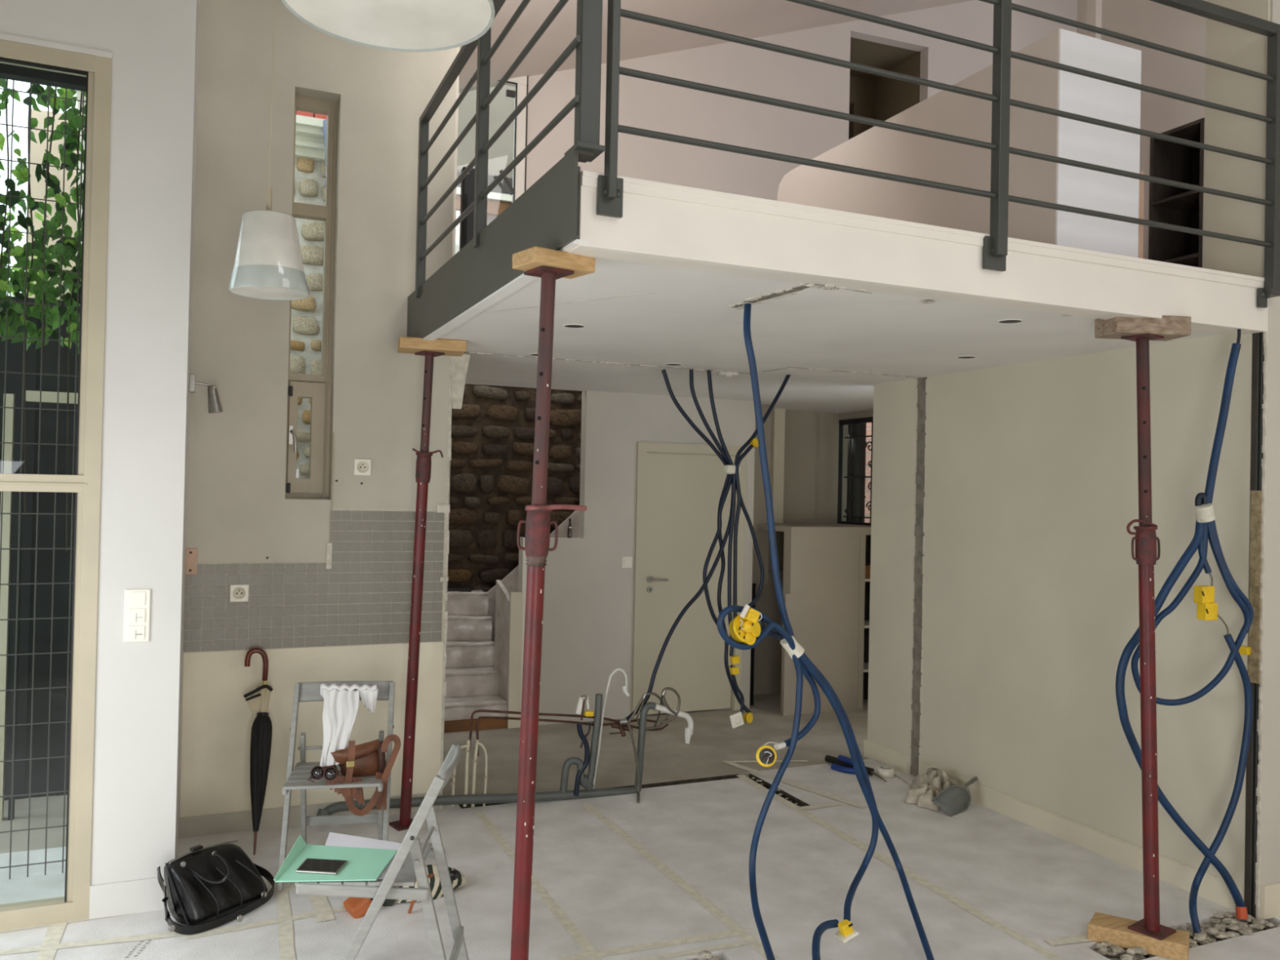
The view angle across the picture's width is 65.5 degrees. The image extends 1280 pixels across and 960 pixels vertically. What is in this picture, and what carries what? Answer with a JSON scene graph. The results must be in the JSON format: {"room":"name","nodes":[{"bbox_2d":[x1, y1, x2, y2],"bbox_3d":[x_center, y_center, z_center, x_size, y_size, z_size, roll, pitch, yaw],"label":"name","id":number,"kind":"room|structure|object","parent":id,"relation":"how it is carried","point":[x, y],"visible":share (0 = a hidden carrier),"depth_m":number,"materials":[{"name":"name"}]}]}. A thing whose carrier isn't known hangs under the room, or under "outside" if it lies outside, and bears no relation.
{"room":"house under renovation","nodes":[
{"label":"house under renovation","id":0,"kind":"room"},
{"bbox_2d":[0,0,199,884],"bbox_3d":[-3.756,-0.992,3.550,3.934,5.200,1.020,1,-1,-24],"label":"wall","id":1,"kind":"structure","parent":0,"point":[153,44],"depth_m":3.81,"materials":[{"name":"white paint"}]},
{"bbox_2d":[0,32,112,930],"bbox_3d":[-2.930,-0.007,3.436,1.899,3.262,0.170,1,-1,-24],"label":"window","id":2,"kind":"structure","parent":1,"relation":"in","point":[91,74],"depth_m":3.73,"materials":[{"name":"beige wood"}]},
{"bbox_2d":[88,856,177,919],"bbox_3d":[-1.968,1.587,3.878,0.294,0.125,0.212,1,-1,-24],"label":"baseboard","id":3,"kind":"structure","parent":1,"relation":"attached to","point":[144,895],"depth_m":3.77,"materials":[{"name":"white paint"}]},
{"bbox_2d":[123,588,151,642],"bbox_3d":[-1.916,0.516,3.792,0.089,0.201,0.016,1,-1,-24],"label":"switch","id":4,"kind":"object","parent":1,"relation":"attached to","point":[136,627],"visible":1,"depth_m":3.78,"materials":[{"name":"white plastic"}]},
{"bbox_2d":[75,90,327,498],"bbox_3d":[-2.629,-0.639,6.481,1.871,4.601,0.421,1,-1,-24],"label":"stone wall","id":5,"kind":"structure","parent":0,"point":[306,323],"depth_m":6.65,"materials":[{"name":"beige stone"}]},
{"bbox_2d":[322,119,327,187],"bbox_3d":[-2.046,-0.336,6.529,0.170,4.020,0.170,1,-1,-24],"label":"downpipe","id":6,"kind":"object","parent":5,"relation":"attached to","point":[325,122],"visible":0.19,"depth_m":6.50,"materials":[{"name":"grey metal"}]},
{"bbox_2d":[178,0,470,817],"bbox_3d":[-1.515,-0.931,4.975,1.316,5.201,0.215,1,-1,-24],"label":"wall","id":7,"kind":"structure","parent":0,"point":[329,580],"depth_m":4.83,"materials":[{"name":"beige paint"}]},
{"bbox_2d":[185,548,197,574],"bbox_3d":[-2.081,0.379,4.614,0.051,0.121,0.010,1,-1,-24],"label":"wall bracket","id":8,"kind":"object","parent":7,"relation":"attached to","point":[191,554],"visible":0.95,"depth_m":4.61,"materials":[{"name":"brown wood"}]},
{"bbox_2d":[189,373,222,413],"bbox_3d":[-1.950,-0.385,4.474,0.143,0.170,0.070,1,-1,-24],"label":"wall spotlight","id":9,"kind":"object","parent":7,"relation":"attached to","point":[215,406],"visible":0.98,"depth_m":4.46,"materials":[{"name":"metal"}]},
{"bbox_2d":[229,584,248,602],"bbox_3d":[-1.889,0.534,4.689,0.081,0.081,0.018,1,-1,-24],"label":"wall socket","id":10,"kind":"object","parent":7,"relation":"attached to","point":[238,593],"visible":1,"depth_m":4.68,"materials":[{"name":"white plastic"}]},
{"bbox_2d":[177,795,400,838],"bbox_3d":[-1.665,1.619,4.797,1.017,0.093,0.015,1,-1,-24],"label":"baseboard","id":11,"kind":"structure","parent":7,"relation":"attached to","point":[238,821],"depth_m":4.70,"materials":[{"name":"beige paint"}]},
{"bbox_2d":[284,94,337,498],"bbox_3d":[-1.633,-0.904,4.938,0.215,1.993,0.127,1,-1,-24],"label":"window","id":12,"kind":"structure","parent":7,"relation":"in","point":[317,388],"depth_m":4.95,"materials":[{"name":"beige wood"}]},
{"bbox_2d":[354,458,371,475],"bbox_3d":[-1.373,-0.063,4.925,0.081,0.081,0.018,1,-1,-24],"label":"wall socket","id":13,"kind":"object","parent":7,"relation":"attached to","point":[362,466],"visible":1,"depth_m":4.92,"materials":[{"name":"white plastic"}]},
{"bbox_2d":[423,239,590,340],"bbox_3d":[-0.654,-0.668,3.918,0.049,0.014,2.441,1,-1,-24],"label":"trim","id":14,"kind":"structure","parent":7,"relation":"attached to","point":[522,280],"depth_m":3.66,"materials":[{"name":"white paint"}]},
{"bbox_2d":[442,46,459,790],"bbox_3d":[-1.531,-0.916,6.439,0.081,5.201,2.481,1,-1,-24],"label":"wall","id":15,"kind":"structure","parent":0,"point":[458,48],"depth_m":5.32,"materials":[{"name":"white paint"}]},
{"bbox_2d":[447,383,652,591],"bbox_3d":[-0.884,0.113,7.974,2.401,3.201,0.189,1,-1,-24],"label":"stone wall","id":16,"kind":"structure","parent":0,"point":[493,430],"depth_m":7.82,"materials":[{"name":"brown stone"}]},
{"bbox_2d":[0,692,1279,959],"bbox_3d":[-0.246,1.712,2.948,10.002,0.128,11.602,1,-1,-24],"label":"floor","id":17,"kind":"structure","parent":0,"point":[664,876],"depth_m":4.27,"materials":[{"name":"grey tile"}]},
{"bbox_2d":[0,210,62,300],"bbox_3d":[-3.748,-0.002,5.503,1.534,3.262,0.776,1,-1,-24],"label":"bush","id":18,"kind":"object","parent":17,"relation":"on","point":[37,215],"visible":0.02,"depth_m":5.51,"materials":[{"name":"green plant"}]},
{"bbox_2d":[0,352,78,821],"bbox_3d":[-2.928,0.514,4.852,0.336,2.251,0.041,1,-1,-24],"label":"door frame","id":19,"kind":"structure","parent":17,"relation":"on","point":[31,396],"depth_m":4.79,"materials":[{"name":"beige metal"}]},
{"bbox_2d":[0,296,79,800],"bbox_3d":[-3.534,0.343,4.946,2.326,2.571,0.060,1,-1,-24],"label":"fence","id":20,"kind":"object","parent":17,"relation":"on","point":[51,354],"visible":0.22,"depth_m":5.15,"materials":[{"name":"black metal"}]},
{"bbox_2d":[0,80,85,879],"bbox_3d":[-3.051,-0.213,3.882,1.933,3.678,0.008,1,-1,-24],"label":"trellis","id":21,"kind":"object","parent":17,"relation":"on","point":[12,90],"visible":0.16,"depth_m":4.13,"materials":[{"name":"black metal"}]},
{"bbox_2d":[0,78,85,551],"bbox_3d":[-3.057,-0.794,3.967,1.878,2.160,0.329,1,-1,-24],"label":"climbing ivy","id":22,"kind":"object","parent":21,"relation":"attached to","point":[68,248],"visible":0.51,"depth_m":4.18,"materials":[{"name":"green plant"}]},
{"bbox_2d":[156,840,274,934],"bbox_3d":[-1.593,1.524,3.789,0.297,0.257,0.522,1,-1,28],"label":"handbag","id":23,"kind":"object","parent":17,"relation":"on","point":[201,886],"visible":1,"depth_m":3.74,"materials":[{"name":"leather"}]},
{"bbox_2d":[243,647,273,854],"bbox_3d":[-1.747,1.223,4.547,0.130,0.874,0.310,1,-1,-24],"label":"umbrella","id":24,"kind":"object","parent":17,"relation":"on","point":[261,729],"visible":1,"depth_m":4.55,"materials":[{"name":"fabric"}]},
{"bbox_2d":[276,680,395,891],"bbox_3d":[-1.283,1.284,4.239,0.436,0.778,0.504,1,-1,-11],"label":"folding chair","id":25,"kind":"object","parent":17,"relation":"on","point":[297,777],"visible":0.59,"depth_m":4.31,"materials":[{"name":"grey paint"}]},
{"bbox_2d":[306,765,346,782],"bbox_3d":[-1.235,1.171,3.977,0.188,0.063,0.071,2,-1,-42],"label":"sunglasses","id":26,"kind":"object","parent":25,"relation":"on","point":[317,772],"visible":1,"depth_m":3.96,"materials":[{"name":"black plastic"}]},
{"bbox_2d":[320,683,378,766],"bbox_3d":[-1.232,1.034,4.225,0.243,0.303,0.292,1,-1,-18],"label":"cloth","id":27,"kind":"object","parent":25,"relation":"hanging from","point":[341,703],"visible":0.98,"depth_m":4.24,"materials":[{"name":"fabric"}]},
{"bbox_2d":[311,734,400,816],"bbox_3d":[-1.181,1.205,4.107,0.349,0.322,0.178,1,-1,-24],"label":"brown satchel","id":28,"kind":"object","parent":25,"relation":"on","point":[368,758],"visible":0.89,"depth_m":4.08,"materials":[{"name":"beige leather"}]},
{"bbox_2d":[294,743,468,959],"bbox_3d":[-0.804,1.283,3.198,0.504,0.778,0.406,1,-1,-3],"label":"folding chair","id":29,"kind":"object","parent":17,"relation":"on","point":[407,867],"visible":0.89,"depth_m":3.04,"materials":[{"name":"grey paint"}]},
{"bbox_2d":[273,834,397,882],"bbox_3d":[-0.954,1.199,3.169,0.330,0.035,0.314,1,-1,-5],"label":"folder","id":30,"kind":"object","parent":29,"relation":"on","point":[363,864],"visible":0.93,"depth_m":3.16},
{"bbox_2d":[295,857,347,875],"bbox_3d":[-0.998,1.208,3.112,0.141,0.008,0.106,1,-1,5],"label":"mobile phone","id":31,"kind":"object","parent":30,"relation":"on","point":[317,866],"visible":1,"depth_m":3.10,"materials":[{"name":"glass"}]},
{"bbox_2d":[324,831,400,849],"bbox_3d":[-0.915,1.221,3.289,0.369,0.003,0.237,1,-1,11],"label":"paper sheets","id":32,"kind":"object","parent":29,"relation":"on","point":[335,839],"visible":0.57,"depth_m":3.35,"materials":[{"name":"white paper"}]},
{"bbox_2d":[377,852,396,879],"bbox_3d":[-0.827,1.221,3.150,0.110,0.003,0.228,1,-1,-2],"label":"plastic sleeve","id":33,"kind":"object","parent":32,"relation":"on","point":[382,875],"visible":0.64,"depth_m":3.10,"materials":[{"name":"plastic"}]},
{"bbox_2d":[342,864,466,918],"bbox_3d":[-0.892,1.626,3.924,0.498,0.164,0.272,2,-1,-45],"label":"sandals","id":34,"kind":"object","parent":17,"relation":"on","point":[357,907],"visible":0.44,"depth_m":3.95,"materials":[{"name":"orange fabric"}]},
{"bbox_2d":[388,351,444,831],"bbox_3d":[-1.076,0.531,4.828,0.173,2.294,0.188,2,-1,-38],"label":"prop","id":35,"kind":"object","parent":17,"relation":"on","point":[424,462],"visible":1,"depth_m":4.80,"materials":[{"name":"red paint"}]},
{"bbox_2d":[397,336,466,356],"bbox_3d":[-1.006,-0.643,4.802,0.310,0.053,0.200,1,-1,-17],"label":"block","id":36,"kind":"object","parent":35,"relation":"on","point":[405,344],"visible":0.97,"depth_m":4.72,"materials":[{"name":"brown wood"}]},
{"bbox_2d":[454,84,515,254],"bbox_3d":[-1.282,-1.387,8.842,2.102,6.201,0.182,1,-1,-24],"label":"window","id":37,"kind":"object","parent":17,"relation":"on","point":[500,154],"visible":0.15,"depth_m":8.81,"materials":[{"name":"glass"}]},
{"bbox_2d":[316,693,693,815],"bbox_3d":[-0.627,1.425,5.161,2.010,0.569,0.072,1,-1,-24],"label":"pipes","id":38,"kind":"object","parent":17,"relation":"on","point":[586,781],"visible":0.92,"depth_m":5.29,"materials":[{"name":"grey plastic"}]},
{"bbox_2d":[573,694,593,795],"bbox_3d":[-0.300,1.409,5.290,0.097,0.532,0.046,1,-1,-24],"label":"cable","id":39,"kind":"object","parent":38,"relation":"on","point":[580,705],"visible":1,"depth_m":5.28,"materials":[{"name":"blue plastic"}]},
{"bbox_2d":[654,703,693,735],"bbox_3d":[0.188,1.325,5.509,0.242,0.189,0.033,1,-1,-24],"label":"pipe","id":40,"kind":"object","parent":38,"relation":"attached to","point":[689,730],"depth_m":5.52,"materials":[{"name":"plastic"}]},
{"bbox_2d":[444,510,579,733],"bbox_3d":[-0.619,0.766,7.495,2.513,1.897,1.023,1,-1,-24],"label":"staircase","id":41,"kind":"structure","parent":17,"relation":"on","point":[483,648],"depth_m":7.03,"materials":[{"name":"grey stone"}]},
{"bbox_2d":[447,584,471,591],"bbox_3d":[-1.423,0.850,7.518,0.283,0.128,0.089,1,-1,-24],"label":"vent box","id":42,"kind":"object","parent":41,"relation":"attached to","point":[449,588],"visible":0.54,"depth_m":7.50,"materials":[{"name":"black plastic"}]},
{"bbox_2d":[510,266,586,959],"bbox_3d":[-0.291,0.530,2.974,0.209,2.291,0.182,2,-1,-38],"label":"prop","id":43,"kind":"object","parent":17,"relation":"on","point":[537,533],"visible":1,"depth_m":2.93,"materials":[{"name":"red paint"}]},
{"bbox_2d":[511,246,595,279],"bbox_3d":[-0.254,-0.640,2.936,0.210,0.045,0.130,2,-1,-38],"label":"block","id":44,"kind":"object","parent":43,"relation":"on","point":[534,257],"visible":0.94,"depth_m":2.88,"materials":[{"name":"brown wood"}]},
{"bbox_2d":[450,709,668,807],"bbox_3d":[-0.392,1.442,5.285,1.230,0.495,0.077,1,-1,-24],"label":"copper pipes","id":45,"kind":"object","parent":17,"relation":"on","point":[621,724],"visible":0.91,"depth_m":5.13,"materials":[{"name":"metal"}]},
{"bbox_2d":[592,668,630,789],"bbox_3d":[-0.156,1.361,5.399,0.202,0.668,0.052,1,-1,-24],"label":"pipe","id":46,"kind":"object","parent":17,"relation":"on","point":[624,688],"visible":0.89,"depth_m":5.39,"materials":[{"name":"plastic"}]},
{"bbox_2d":[626,687,680,803],"bbox_3d":[0.040,1.424,5.431,0.183,0.569,0.357,1,-1,39],"label":"hoses","id":47,"kind":"object","parent":17,"relation":"on","point":[641,702],"visible":1,"depth_m":5.46,"materials":[{"name":"plastic"}]},
{"bbox_2d":[749,582,755,705],"bbox_3d":[0.850,1.274,7.717,0.076,0.946,0.042,1,-1,-24],"label":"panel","id":48,"kind":"object","parent":17,"relation":"on","point":[753,584],"visible":0.36,"depth_m":7.71,"materials":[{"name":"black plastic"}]},
{"bbox_2d":[824,755,886,782],"bbox_3d":[1.265,1.698,5.886,0.113,0.076,0.483,2,-1,-37],"label":"tool","id":49,"kind":"object","parent":17,"relation":"on","point":[842,763],"visible":0.85,"depth_m":5.93,"materials":[{"name":"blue plastic"}]},
{"bbox_2d":[846,422,866,522],"bbox_3d":[1.914,0.281,8.858,0.183,3.000,0.183,1,-1,-24],"label":"window grille","id":50,"kind":"object","parent":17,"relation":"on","point":[855,428],"visible":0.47,"depth_m":8.79,"materials":[{"name":"black metal"}]},
{"bbox_2d":[862,534,871,699],"bbox_3d":[1.795,1.098,7.876,0.291,1.340,0.300,1,-1,-24],"label":"shelf unit","id":51,"kind":"object","parent":17,"relation":"on","point":[868,548],"visible":0.23,"depth_m":8.03,"materials":[{"name":"brown wood"}]},
{"bbox_2d":[865,563,870,578],"bbox_3d":[1.805,0.719,7.875,0.231,0.103,0.231,1,-1,-24],"label":"storage box","id":52,"kind":"object","parent":51,"relation":"on","point":[867,565],"visible":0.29,"depth_m":7.74,"materials":[{"name":"brown cardboard"}]},
{"bbox_2d":[876,764,894,778],"bbox_3d":[1.445,1.715,5.850,0.103,0.051,0.103,1,-1,-24],"label":"tape roll","id":53,"kind":"object","parent":17,"relation":"on","point":[886,771],"visible":0.98,"depth_m":5.81,"materials":[{"name":"white plastic"}]},
{"bbox_2d":[894,773,910,785],"bbox_3d":[1.530,1.737,5.703,0.009,0.007,0.343,1,-1,-9],"label":"cord","id":54,"kind":"object","parent":17,"relation":"on","point":[895,774],"visible":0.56,"depth_m":5.76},
{"bbox_2d":[903,767,960,810],"bbox_3d":[1.553,1.655,5.437,0.330,0.158,0.365,2,-1,-38],"label":"rag","id":55,"kind":"object","parent":17,"relation":"on","point":[925,787],"visible":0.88,"depth_m":5.35,"materials":[{"name":"beige fabric"}]},
{"bbox_2d":[931,776,977,816],"bbox_3d":[1.731,1.671,5.279,0.438,0.141,0.108,2,-1,-35],"label":"dustpan","id":56,"kind":"object","parent":17,"relation":"on","point":[953,800],"visible":0.89,"depth_m":5.23,"materials":[{"name":"grey plastic"}]},
{"bbox_2d":[1088,911,1189,959],"bbox_3d":[1.853,1.696,3.700,0.328,0.062,0.140,1,-1,31],"label":"block","id":57,"kind":"object","parent":17,"relation":"on","point":[1114,930],"visible":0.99,"depth_m":3.66,"materials":[{"name":"brown wood"}]},
{"bbox_2d":[1120,333,1176,940],"bbox_3d":[1.881,0.559,3.714,0.200,2.215,0.204,2,-1,-35],"label":"prop","id":58,"kind":"object","parent":57,"relation":"on","point":[1145,539],"visible":1,"depth_m":3.71,"materials":[{"name":"red paint"}]},
{"bbox_2d":[1094,315,1191,341],"bbox_3d":[1.920,-0.583,3.804,0.300,0.072,0.150,1,-1,-7],"label":"block","id":59,"kind":"object","parent":58,"relation":"on","point":[1171,327],"visible":0.86,"depth_m":3.74,"materials":[{"name":"brown wood"}]},
{"bbox_2d":[458,0,973,93],"bbox_3d":[2.102,-3.572,5.924,6.354,2.323,4.290,1,-1,-24],"label":"ceiling","id":60,"kind":"structure","parent":0,"point":[748,19],"depth_m":6.74,"materials":[{"name":"paint"}]},
{"bbox_2d":[518,0,1077,724],"bbox_3d":[0.741,-1.546,9.029,6.254,6.608,2.708,1,-1,-24],"label":"wall","id":61,"kind":"structure","parent":0,"point":[643,104],"depth_m":7.38,"materials":[{"name":"paint"}]},
{"bbox_2d":[498,75,528,203],"bbox_3d":[-1.067,-1.839,6.753,0.593,1.931,0.122,1,-1,-24],"label":"window","id":62,"kind":"structure","parent":61,"relation":"in","point":[520,92],"depth_m":6.85,"materials":[{"name":"white paint"}]},
{"bbox_2d":[567,518,572,537],"bbox_3d":[-0.498,0.342,7.055,0.033,0.136,0.033,1,-1,-24],"label":"glass bottle","id":63,"kind":"object","parent":61,"relation":"on","point":[569,527],"visible":1,"depth_m":7.04,"materials":[{"name":"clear glass"}]},
{"bbox_2d":[621,556,631,568],"bbox_3d":[-0.094,0.595,7.181,0.080,0.080,0.014,1,-1,-24],"label":"light switch","id":64,"kind":"object","parent":61,"relation":"attached to","point":[626,562],"visible":1,"depth_m":7.17,"materials":[{"name":"white plastic"}]},
{"bbox_2d":[631,441,746,718],"bbox_3d":[0.373,0.734,7.390,0.900,2.001,0.096,1,-1,-24],"label":"door","id":65,"kind":"structure","parent":61,"relation":"in","point":[678,494],"depth_m":7.38,"materials":[{"name":"beige paint"}]},
{"bbox_2d":[757,523,871,715],"bbox_3d":[1.381,1.060,7.937,1.002,1.402,0.777,1,-1,-24],"label":"wall","id":66,"kind":"structure","parent":0,"point":[824,575],"depth_m":7.54,"materials":[{"name":"beige paint"}]},
{"bbox_2d":[437,235,1222,413],"bbox_3d":[0.750,-0.628,5.983,4.246,0.052,5.051,1,-1,-24],"label":"ceiling","id":67,"kind":"structure","parent":0,"point":[834,344],"depth_m":4.46,"materials":[{"name":"paint"}]},
{"bbox_2d":[528,353,537,356],"bbox_3d":[-0.532,-0.655,5.211,0.100,0.003,0.100,1,-1,-24],"label":"recessed light","id":68,"kind":"object","parent":67,"relation":"in","point":[531,354],"visible":0.44,"depth_m":5.21,"materials":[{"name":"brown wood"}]},
{"bbox_2d":[562,324,586,328],"bbox_3d":[-0.281,-0.660,4.268,0.100,0.003,0.100,1,-1,-24],"label":"recessed light","id":69,"kind":"object","parent":67,"relation":"in","point":[568,326],"visible":1,"depth_m":4.27,"materials":[{"name":"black metal"}]},
{"bbox_2d":[664,363,682,365],"bbox_3d":[0.185,-0.638,5.490,0.100,0.003,0.100,1,-1,-24],"label":"recessed light","id":70,"kind":"object","parent":67,"relation":"in","point":[667,364],"visible":1,"depth_m":5.49,"materials":[{"name":"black metal"}]},
{"bbox_2d":[612,368,791,728],"bbox_3d":[0.373,0.368,5.673,1.112,2.099,0.114,1,-1,-24],"label":"bundle","id":71,"kind":"object","parent":67,"relation":"hanging from","point":[732,471],"visible":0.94,"depth_m":5.72,"materials":[{"name":"black plastic"}]},
{"bbox_2d":[718,372,738,377],"bbox_3d":[0.523,-0.619,5.856,0.120,0.020,0.120,1,-1,-24],"label":"ceiling rose","id":72,"kind":"object","parent":67,"relation":"attached to","point":[724,374],"visible":1,"depth_m":5.83,"materials":[{"name":"white paint"}]},
{"bbox_2d":[716,301,934,959],"bbox_3d":[0.810,0.524,3.339,0.908,2.370,0.939,1,-1,-24],"label":"bundle","id":73,"kind":"object","parent":67,"relation":"hanging from","point":[745,628],"visible":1,"depth_m":3.64,"materials":[{"name":"blue plastic"}]},
{"bbox_2d":[955,355,977,359],"bbox_3d":[1.630,-0.613,4.969,0.100,0.003,0.100,1,-1,-24],"label":"recessed light","id":74,"kind":"object","parent":67,"relation":"in","point":[958,357],"visible":1,"depth_m":4.96,"materials":[{"name":"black metal"}]},
{"bbox_2d":[996,319,1023,324],"bbox_3d":[1.464,-0.627,3.933,0.100,0.003,0.100,1,-1,-24],"label":"recessed light","id":75,"kind":"object","parent":67,"relation":"in","point":[1003,321],"visible":1,"depth_m":3.93,"materials":[{"name":"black metal"}]},
{"bbox_2d":[1115,328,1253,933],"bbox_3d":[2.169,0.561,3.886,0.529,2.344,0.200,1,-1,2],"label":"bundle","id":76,"kind":"object","parent":67,"relation":"hanging from","point":[1206,530],"visible":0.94,"depth_m":3.93,"materials":[{"name":"plastic"}]},
{"bbox_2d":[864,422,871,522],"bbox_3d":[2.195,0.288,9.046,0.095,3.001,3.601,1,-1,-24],"label":"brick wall","id":77,"kind":"structure","parent":0,"point":[868,425],"depth_m":9.17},
{"bbox_2d":[777,29,1059,244],"bbox_3d":[1.287,-1.332,5.018,0.080,0.980,2.150,1,-1,-24],"label":"wall","id":78,"kind":"structure","parent":0,"point":[877,148],"depth_m":4.56,"materials":[{"name":"paint"}]},
{"bbox_2d":[733,0,1270,901],"bbox_3d":[2.097,-1.339,6.569,1.341,6.202,5.061,1,-1,-24],"label":"wall","id":79,"kind":"structure","parent":0,"point":[1004,602],"depth_m":4.83,"materials":[{"name":"beige paint"}]},
{"bbox_2d":[837,416,873,525],"bbox_3d":[1.835,-0.061,8.369,0.088,0.912,0.531,1,-1,-24],"label":"window","id":80,"kind":"structure","parent":79,"relation":"in","point":[866,420],"depth_m":8.48,"materials":[{"name":"black metal"}]},
{"bbox_2d":[863,740,866,756],"bbox_3d":[1.491,1.696,6.303,0.166,0.102,0.017,1,-1,-24],"label":"baseboard","id":81,"kind":"structure","parent":79,"relation":"attached to","point":[864,740],"depth_m":6.27,"materials":[{"name":"beige paint"}]},
{"bbox_2d":[865,739,908,774],"bbox_3d":[1.506,1.692,6.083,0.016,0.106,0.412,1,-1,-24],"label":"baseboard","id":82,"kind":"structure","parent":79,"relation":"attached to","point":[875,752],"depth_m":6.06,"materials":[{"name":"beige paint"}]},
{"bbox_2d":[568,169,1268,335],"bbox_3d":[1.154,-0.731,3.439,2.936,0.211,0.133,1,-1,-24],"label":"beam","id":83,"kind":"structure","parent":79,"relation":"attached to","point":[661,224],"depth_m":3.24,"materials":[{"name":"white paint"}]},
{"bbox_2d":[918,760,1243,911],"bbox_3d":[2.026,1.691,4.899,0.015,0.105,1.966,1,-1,-24],"label":"baseboard","id":84,"kind":"structure","parent":79,"relation":"attached to","point":[1213,888],"depth_m":4.66,"materials":[{"name":"beige paint"}]},
{"bbox_2d":[1238,645,1250,655],"bbox_3d":[2.439,0.687,4.012,0.028,0.032,0.040,1,-1,-24],"label":"wall box","id":85,"kind":"object","parent":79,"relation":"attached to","point":[1243,650],"visible":0.78,"depth_m":4.00,"materials":[{"name":"yellow plastic"}]},
{"bbox_2d":[1055,28,1141,257],"bbox_3d":[1.889,-1.329,4.127,0.459,0.981,0.046,1,-1,-24],"label":"wall","id":86,"kind":"structure","parent":0,"point":[1080,95],"depth_m":4.10,"materials":[{"name":"white paint"}]},
{"bbox_2d":[1137,171,1144,258],"bbox_3d":[2.106,-1.068,4.222,0.029,0.471,0.046,1,-1,-24],"label":"trim","id":87,"kind":"structure","parent":86,"relation":"attached to","point":[1141,184],"depth_m":4.20,"materials":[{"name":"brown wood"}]},
{"bbox_2d":[1244,0,1279,919],"bbox_3d":[3.454,-0.833,4.457,2.133,5.201,0.121,1,-1,-24],"label":"wall pier","id":88,"kind":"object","parent":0,"point":[1262,835],"visible":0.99,"depth_m":3.98,"materials":[{"name":"white paint"}]},
{"bbox_2d":[1261,881,1279,919],"bbox_3d":[3.438,1.702,4.373,2.110,0.130,0.014,1,-1,-24],"label":"baseboard","id":89,"kind":"object","parent":88,"relation":"attached to","point":[1270,893],"visible":1,"depth_m":3.96,"materials":[{"name":"beige paint"}]},
{"bbox_3d":[0.534,-3.575,1.478,10.001,0.101,8.271,1,-1,-24],"label":"ceiling","id":90,"kind":"structure","parent":0,"visible":0},
{"bbox_2d":[228,0,309,300],"bbox_3d":[-1.005,-2.030,2.799,0.213,3.025,0.221,1,-1,-24],"label":"pendant lamp","id":91,"kind":"object","parent":90,"relation":"hanging from","point":[268,262],"visible":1,"depth_m":2.71,"materials":[{"name":"white glass"}]},
{"bbox_2d":[280,0,494,52],"bbox_3d":[-0.230,-2.028,1.133,0.229,3.032,0.318,1,-1,14],"label":"pendant lamp","id":92,"kind":"object","parent":90,"relation":"hanging from","point":[397,25],"visible":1,"depth_m":1.11,"materials":[{"name":"white glass"}]},
{"bbox_3d":[1.698,-0.717,6.421,6.361,0.137,5.011,1,-1,-24],"label":"floor","id":93,"kind":"structure","parent":0,"visible":0},
{"bbox_2d":[459,166,475,249],"bbox_3d":[-0.880,-1.362,5.022,0.069,0.418,0.060,1,-1,-24],"label":"speaker","id":94,"kind":"object","parent":93,"relation":"on","point":[467,189],"visible":0.34,"depth_m":4.99},
{"bbox_2d":[406,147,594,337],"bbox_3d":[-0.653,-0.797,3.907,0.061,0.255,2.459,1,-1,-24],"label":"beam","id":95,"kind":"structure","parent":93,"relation":"attached to","point":[546,215],"depth_m":3.41,"materials":[{"name":"grey paint"}]},
{"bbox_2d":[414,0,1279,307],"bbox_3d":[0.737,-1.313,4.356,2.972,1.196,2.223,1,-1,-24],"label":"railing","id":96,"kind":"object","parent":93,"relation":"on","point":[586,101],"visible":0.94,"depth_m":3.37,"materials":[{"name":"black metal"}]},
{"bbox_2d":[1086,0,1102,39],"bbox_3d":[2.039,-1.847,4.475,0.036,2.031,0.051,1,-1,-24],"label":"trim","id":97,"kind":"structure","parent":93,"relation":"on","point":[1094,7],"depth_m":4.46,"materials":[{"name":"paint"}]},
{"bbox_2d":[1148,117,1204,267],"bbox_3d":[2.462,-1.181,4.406,0.266,0.717,0.262,1,-1,-24],"label":"doorway","id":98,"kind":"object","parent":93,"relation":"on","point":[1171,161],"visible":0.36,"depth_m":4.48,"materials":[{"name":"brown wood"}]},
{"label":"outside","id":99,"kind":"structure","parent":0,"visible":0},
{"bbox_2d":[26,108,78,300],"bbox_3d":[-3.638,-1.613,6.186,0.281,1.301,0.151,1,-1,-24],"label":"wall","id":100,"kind":"structure","parent":99,"point":[37,190],"depth_m":6.10,"materials":[{"name":"beige paint"}]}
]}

